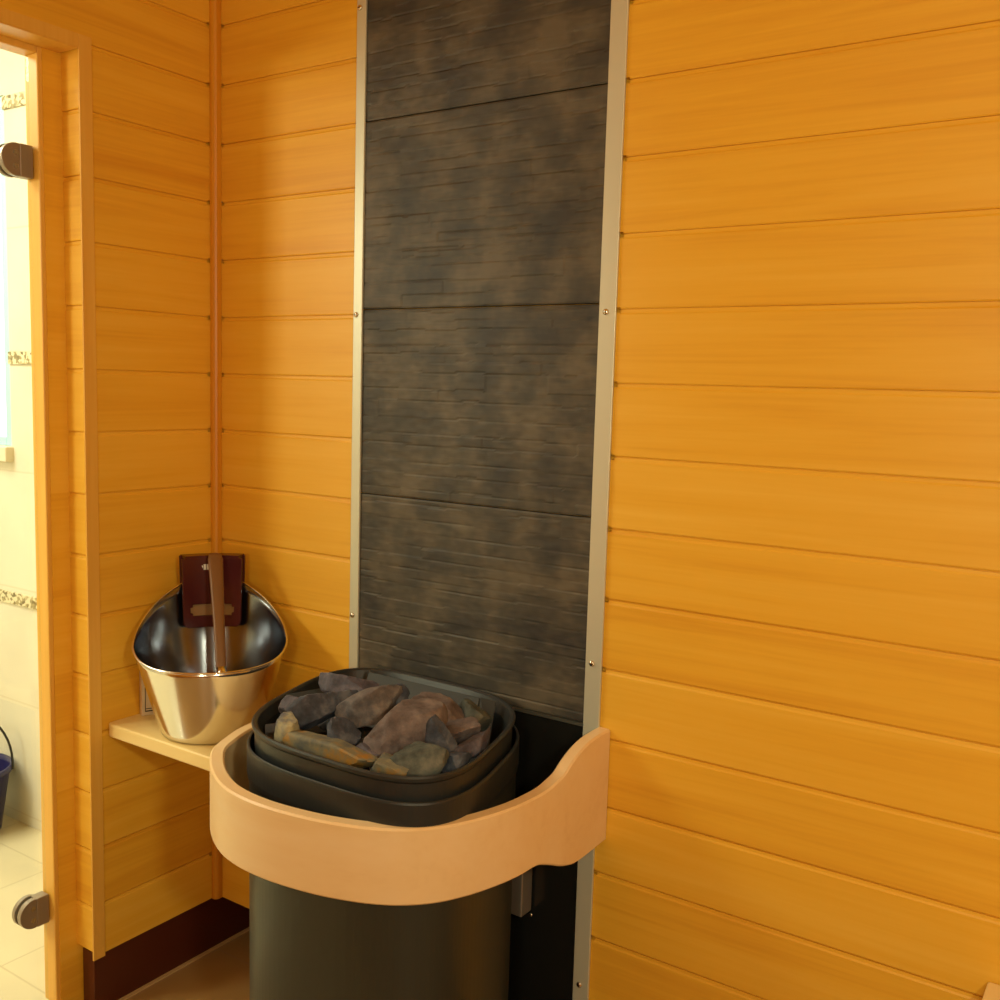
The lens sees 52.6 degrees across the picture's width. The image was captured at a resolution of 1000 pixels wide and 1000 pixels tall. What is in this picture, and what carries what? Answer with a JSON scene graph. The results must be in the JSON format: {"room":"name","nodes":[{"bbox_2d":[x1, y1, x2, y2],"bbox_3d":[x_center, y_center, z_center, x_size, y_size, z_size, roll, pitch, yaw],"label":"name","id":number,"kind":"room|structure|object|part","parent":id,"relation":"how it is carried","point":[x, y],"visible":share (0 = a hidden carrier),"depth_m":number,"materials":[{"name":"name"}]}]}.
{"room":"sauna","nodes":[
{"label":"sauna","id":0,"kind":"room"},
{"bbox_2d":[0,49,41,830],"bbox_3d":[-1.833,-0.319,3.198,2.860,2.440,0.090,6,8,33],"label":"wall","id":1,"kind":"structure","parent":0,"point":[19,684],"depth_m":2.86,"materials":[{"name":"beige tile"}]},
{"bbox_2d":[0,96,13,461],"bbox_3d":[-1.889,-0.662,3.183,1.325,0.998,0.105,6,8,33],"label":"window","id":2,"kind":"structure","parent":1,"relation":"in","point":[6,452],"depth_m":2.84,"materials":[{"name":"white"}]},
{"bbox_3d":[-1.868,-0.688,3.206,1.230,0.950,0.010,6,8,33],"label":"pane","id":3,"kind":"part","parent":2,"relation":"part of","materials":[{"name":"white glass"}]},
{"bbox_3d":[-1.903,-0.187,3.236,1.325,0.042,0.105,6,8,33],"label":"sill","id":4,"kind":"part","parent":2,"relation":"part of","materials":[{"name":"beige tile"}]},
{"bbox_2d":[2,91,25,109],"bbox_3d":[-0.999,-1.041,2.514,0.845,0.034,0.007,6,8,33],"label":"trim","id":5,"kind":"structure","parent":1,"relation":"attached to","point":[18,99],"depth_m":2.71,"materials":[{"name":"tile"}]},
{"bbox_2d":[0,589,36,609],"bbox_3d":[-1.875,0.232,3.220,2.860,0.034,0.007,6,8,33],"label":"trim","id":6,"kind":"structure","parent":1,"relation":"attached to","point":[6,596],"depth_m":2.88,"materials":[{"name":"tile"}]},
{"bbox_2d":[8,352,30,363],"bbox_3d":[-1.019,-0.361,2.589,0.845,0.034,0.007,6,8,33],"label":"trim","id":7,"kind":"structure","parent":1,"relation":"attached to","point":[13,357],"depth_m":2.79,"materials":[{"name":"tile"}]},
{"bbox_2d":[0,0,211,999],"bbox_3d":[-1.388,-0.029,1.153,0.098,2.340,2.620,6,8,33],"label":"wall","id":8,"kind":"structure","parent":0,"point":[150,58],"depth_m":2.04,"materials":[{"name":"brown wood"}]},
{"bbox_2d":[0,35,60,999],"bbox_3d":[-1.128,0.117,1.625,0.048,1.920,0.948,6,8,33],"label":"door frame","id":9,"kind":"structure","parent":8,"relation":"in","point":[17,160],"depth_m":1.96,"materials":[{"name":"brown wood"}]},
{"bbox_3d":[-0.886,-0.629,1.880,0.024,0.060,0.026,6,8,33],"label":"hinge plate","id":10,"kind":"part","parent":9,"relation":"part of","materials":[{"name":"silver metal"}]},
{"bbox_3d":[-0.928,0.825,2.041,0.024,0.060,0.026,6,8,33],"label":"hinge plate","id":11,"kind":"part","parent":9,"relation":"part of","materials":[{"name":"silver metal"}]},
{"bbox_2d":[0,7,104,960],"bbox_3d":[-1.080,0.073,1.592,0.060,1.806,0.974,6,8,33],"label":"trim","id":12,"kind":"structure","parent":8,"relation":"attached to","point":[14,25],"depth_m":1.94,"materials":[{"name":"brown wood"}]},
{"bbox_2d":[61,48,92,951],"bbox_3d":[-0.823,0.040,1.980,0.054,1.763,0.012,6,8,33],"label":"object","id":13,"kind":"structure","parent":8,"relation":"attached to","point":[69,59],"depth_m":1.97,"materials":[{"name":"brown wood"}]},
{"bbox_2d":[83,897,248,999],"bbox_3d":[-0.726,0.977,2.273,0.038,0.132,0.442,6,8,33],"label":"baseboard","id":14,"kind":"structure","parent":8,"relation":"attached to","point":[134,963],"depth_m":2.21,"materials":[{"name":"brown wood"}]},
{"bbox_2d":[118,927,248,999],"bbox_3d":[-0.712,1.043,2.262,0.008,0.004,0.430,6,8,33],"label":"trim","id":15,"kind":"structure","parent":8,"relation":"attached to","point":[215,947],"depth_m":2.26,"materials":[{"name":"brown wood"}]},
{"bbox_2d":[209,0,222,898],"bbox_3d":[-0.615,-0.188,2.190,0.015,2.207,0.018,6,8,33],"label":"trim","id":16,"kind":"structure","parent":8,"relation":"attached to","point":[214,5],"depth_m":2.16,"materials":[{"name":"brown wood"}]},
{"bbox_2d":[0,814,249,999],"bbox_3d":[-1.431,1.149,1.362,5.800,0.050,2.900,6,8,33],"label":"floor","id":17,"kind":"structure","parent":0,"point":[22,955],"depth_m":2.29,"materials":[{"name":"beige tile"}]},
{"bbox_2d":[0,727,13,828],"bbox_3d":[-1.525,0.773,2.878,0.252,0.358,0.252,6,8,33],"label":"bucket","id":18,"kind":"object","parent":17,"relation":"on","point":[6,762],"visible":1,"depth_m":2.90,"materials":[{"name":"blue plastic"}]},
{"bbox_3d":[-1.522,0.684,2.868,0.262,0.179,0.007,0,6,-13],"label":"handle","id":19,"kind":"part","parent":18,"relation":"part of","materials":[{"name":"black metal"}]},
{"bbox_2d":[247,668,531,999],"bbox_3d":[-0.200,0.730,1.730,0.501,0.772,0.446,6,8,33],"label":"heater","id":20,"kind":"object","parent":17,"relation":"on","point":[303,945],"visible":0.7,"depth_m":1.50,"materials":[{"name":"black metal"}]},
{"bbox_2d":[265,723,275,738],"bbox_3d":[-0.362,0.386,1.645,0.040,0.041,0.038,0,6,-14],"label":"stone","id":21,"kind":"object","parent":20,"relation":"in","point":[269,728],"visible":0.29,"depth_m":1.64,"materials":[{"name":"grey stone"}]},
{"bbox_2d":[278,695,297,712],"bbox_3d":[-0.337,0.346,1.664,0.057,0.047,0.036,1,6,-6],"label":"stone","id":22,"kind":"object","parent":20,"relation":"in","point":[287,700],"visible":0.23,"depth_m":1.66,"materials":[{"name":"grey stone"}]},
{"bbox_3d":[-0.327,0.368,1.769,0.106,0.068,0.060,-1,7,-20],"label":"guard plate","id":23,"kind":"part","parent":20,"relation":"part of","materials":[{"name":"grey stone"}]},
{"bbox_2d":[284,690,357,729],"bbox_3d":[-0.294,0.343,1.655,0.051,0.060,0.135,7,8,39],"label":"stone","id":24,"kind":"object","parent":20,"relation":"in","point":[310,710],"visible":0.78,"depth_m":1.63,"materials":[{"name":"stone"}]},
{"bbox_2d":[317,716,334,730],"bbox_3d":[-0.285,0.370,1.699,0.053,0.047,0.058,-4,8,-42],"label":"stone","id":25,"kind":"object","parent":20,"relation":"in","point":[323,725],"visible":0.16,"depth_m":1.68,"materials":[{"name":"grey stone"}]},
{"bbox_2d":[282,730,377,767],"bbox_3d":[-0.262,0.381,1.532,0.203,0.048,0.044,6,8,34],"label":"stone","id":26,"kind":"object","parent":20,"relation":"in","point":[335,749],"visible":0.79,"depth_m":1.51,"materials":[{"name":"brown stone"}]},
{"bbox_2d":[274,711,299,742],"bbox_3d":[-0.333,0.364,1.585,0.041,0.053,0.046,5,7,25],"label":"stone","id":27,"kind":"object","parent":26,"relation":"on","point":[286,722],"visible":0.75,"depth_m":1.57,"materials":[{"name":"beige stone"}]},
{"bbox_2d":[327,716,360,745],"bbox_3d":[-0.241,0.369,1.566,0.051,0.067,0.059,2,6,2],"label":"stone","id":28,"kind":"object","parent":20,"relation":"in","point":[342,728],"visible":0.58,"depth_m":1.55,"materials":[{"name":"grey stone"}]},
{"bbox_2d":[318,672,379,692],"bbox_3d":[-0.255,0.323,1.743,0.123,0.051,0.053,3,6,13],"label":"stone","id":29,"kind":"object","parent":20,"relation":"in","point":[328,682],"visible":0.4,"depth_m":1.73,"materials":[{"name":"grey stone"}]},
{"bbox_2d":[356,743,377,756],"bbox_3d":[-0.201,0.382,1.523,0.061,0.033,0.041,1,6,-3],"label":"stone","id":30,"kind":"object","parent":20,"relation":"in","point":[363,746],"visible":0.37,"depth_m":1.51,"materials":[{"name":"stone"}]},
{"bbox_2d":[335,684,402,727],"bbox_3d":[-0.208,0.341,1.659,0.120,0.069,0.054,-3,8,-37],"label":"stone","id":31,"kind":"object","parent":20,"relation":"in","point":[366,707],"visible":0.74,"depth_m":1.64,"materials":[{"name":"brown stone"}]},
{"bbox_2d":[370,752,408,775],"bbox_3d":[-0.160,0.394,1.473,0.070,0.044,0.045,5,7,26],"label":"stone","id":32,"kind":"object","parent":20,"relation":"in","point":[383,764],"visible":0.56,"depth_m":1.45,"materials":[{"name":"brown stone"}]},
{"bbox_2d":[390,741,449,775],"bbox_3d":[-0.113,0.384,1.477,0.064,0.054,0.085,8,9,43],"label":"stone","id":33,"kind":"object","parent":32,"relation":"on","point":[421,758],"visible":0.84,"depth_m":1.46,"materials":[{"name":"stone"}]},
{"bbox_2d":[363,698,447,757],"bbox_3d":[-0.148,0.356,1.556,0.139,0.090,0.076,-1,7,-20],"label":"stone","id":34,"kind":"object","parent":20,"relation":"in","point":[404,724],"visible":0.76,"depth_m":1.52,"materials":[{"name":"brown stone"}]},
{"bbox_2d":[210,723,609,905],"bbox_3d":[-0.203,0.480,1.681,0.598,0.199,0.498,6,8,33],"label":"guard rail","id":35,"kind":"object","parent":20,"relation":"attached to","point":[561,820],"visible":0.84,"depth_m":1.47,"materials":[{"name":"brown wood"}]},
{"bbox_3d":[-0.145,0.376,1.796,0.284,0.078,0.066,6,8,33],"label":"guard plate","id":36,"kind":"part","parent":20,"relation":"part of","materials":[{"name":"stone"}]},
{"bbox_2d":[411,692,464,721],"bbox_3d":[-0.099,0.351,1.643,0.098,0.056,0.100,-2,7,-27],"label":"stone","id":37,"kind":"object","parent":20,"relation":"in","point":[455,711],"visible":0.25,"depth_m":1.65,"materials":[{"name":"brown stone"}]},
{"bbox_2d":[424,714,457,751],"bbox_3d":[-0.095,0.364,1.544,0.060,0.079,0.042,1,6,-9],"label":"stone","id":38,"kind":"object","parent":20,"relation":"in","point":[437,733],"visible":0.42,"depth_m":1.53,"materials":[{"name":"grey stone"}]},
{"bbox_2d":[442,751,471,772],"bbox_3d":[-0.062,0.398,1.518,0.041,0.046,0.052,8,9,44],"label":"stone","id":39,"kind":"object","parent":20,"relation":"in","point":[456,760],"visible":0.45,"depth_m":1.50,"materials":[{"name":"grey stone"}]},
{"bbox_2d":[455,727,490,757],"bbox_3d":[-0.044,0.380,1.561,0.027,0.040,0.098,7,8,39],"label":"stone","id":40,"kind":"object","parent":20,"relation":"in","point":[475,745],"visible":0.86,"depth_m":1.55,"materials":[{"name":"brown stone"}]},
{"bbox_2d":[459,698,492,730],"bbox_3d":[-0.041,0.358,1.661,0.057,0.059,0.047,2,6,4],"label":"stone","id":41,"kind":"object","parent":20,"relation":"in","point":[470,709],"visible":0.48,"depth_m":1.65,"materials":[{"name":"stone"}]},
{"bbox_3d":[-0.028,0.388,1.720,0.028,0.078,0.089,3,6,9],"label":"guard plate","id":42,"kind":"part","parent":20,"relation":"part of","materials":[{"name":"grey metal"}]},
{"label":"stone","id":43,"kind":"object","parent":20,"relation":"in","visible":0},
{"bbox_2d":[446,717,480,743],"bbox_3d":[-0.064,0.367,1.594,0.072,0.043,0.050,-1,7,-25],"label":"stone","id":44,"kind":"object","parent":43,"relation":"on","point":[462,729],"visible":0.66,"depth_m":1.58,"materials":[{"name":"brown stone"}]},
{"label":"stone","id":45,"kind":"object","parent":20,"relation":"in","visible":0},
{"bbox_2d":[396,683,409,704],"bbox_3d":[-0.170,0.335,1.701,0.028,0.053,0.040,4,7,19],"label":"stone","id":46,"kind":"object","parent":45,"relation":"on","point":[405,694],"visible":0.34,"depth_m":1.70,"materials":[{"name":"stone"}]},
{"bbox_2d":[982,982,999,999],"bbox_3d":[0.995,0.986,0.916,1.120,0.510,0.502,6,8,33],"label":"bench","id":47,"kind":"object","parent":17,"relation":"on","point":[992,991],"visible":1,"depth_m":1.38,"materials":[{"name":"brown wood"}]},
{"bbox_2d":[221,0,999,999],"bbox_3d":[0.541,-0.078,1.494,2.720,2.208,0.100,6,8,33],"label":"wall","id":48,"kind":"structure","parent":0,"point":[800,688],"depth_m":1.54,"materials":[{"name":"brown wood"}]},
{"bbox_2d":[109,714,216,770],"bbox_3d":[-0.561,0.467,2.051,0.367,0.028,0.286,6,8,33],"label":"corner shelf","id":49,"kind":"object","parent":48,"relation":"attached to","point":[138,730],"visible":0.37,"depth_m":1.96,"materials":[{"name":"brown wood"}]},
{"bbox_2d":[139,671,153,715],"bbox_3d":[-0.713,0.395,2.100,0.064,0.094,0.022,-2,7,-30],"label":"box","id":50,"kind":"object","parent":49,"relation":"on","point":[145,706],"visible":0.18,"depth_m":2.08,"materials":[{"name":"beige"}]},
{"bbox_2d":[145,689,152,711],"bbox_3d":[-0.705,0.396,2.091,0.056,0.080,0.001,-2,7,-30],"label":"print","id":51,"kind":"object","parent":50,"relation":"attached to","point":[145,689],"depth_m":2.08},
{"bbox_2d":[132,553,287,744],"bbox_3d":[-0.570,0.292,2.003,0.294,0.328,0.298,5,7,28],"label":"bucket","id":52,"kind":"object","parent":49,"relation":"on","point":[173,647],"visible":0.85,"depth_m":2.07,"materials":[{"name":"silver metal"}]},
{"bbox_2d":[208,553,226,671],"bbox_3d":[-0.568,0.276,2.023,0.072,0.321,0.162,-2,8,-33],"label":"ladle","id":53,"kind":"object","parent":52,"relation":"in","point":[215,560],"visible":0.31,"depth_m":2.03,"materials":[{"name":"brown wood"}]},
{"bbox_2d":[349,0,367,667],"bbox_3d":[-0.282,-0.090,1.980,0.022,2.334,0.008,6,8,33],"label":"strip","id":54,"kind":"object","parent":48,"relation":"attached to","point":[361,68],"visible":0.77,"depth_m":1.95,"materials":[{"name":"silver metal"}]},
{"bbox_2d":[358,0,610,726],"bbox_3d":[-0.043,-0.430,1.798,0.528,1.604,0.016,6,8,33],"label":"cladding","id":55,"kind":"object","parent":48,"relation":"attached to","point":[486,120],"visible":1,"depth_m":1.80,"materials":[{"name":"stone"}]},
{"bbox_2d":[508,710,582,999],"bbox_3d":[-0.078,0.730,1.928,0.522,0.728,0.014,6,8,33],"label":"shield","id":56,"kind":"object","parent":48,"relation":"attached to","point":[542,940],"visible":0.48,"depth_m":1.81,"materials":[{"name":"black metal"}]},
{"bbox_2d":[572,0,628,999],"bbox_3d":[0.168,-0.044,1.681,0.031,2.334,0.008,6,8,33],"label":"strip","id":57,"kind":"object","parent":48,"relation":"attached to","point":[619,20],"visible":1,"depth_m":1.67,"materials":[{"name":"silver metal"}]}
]}

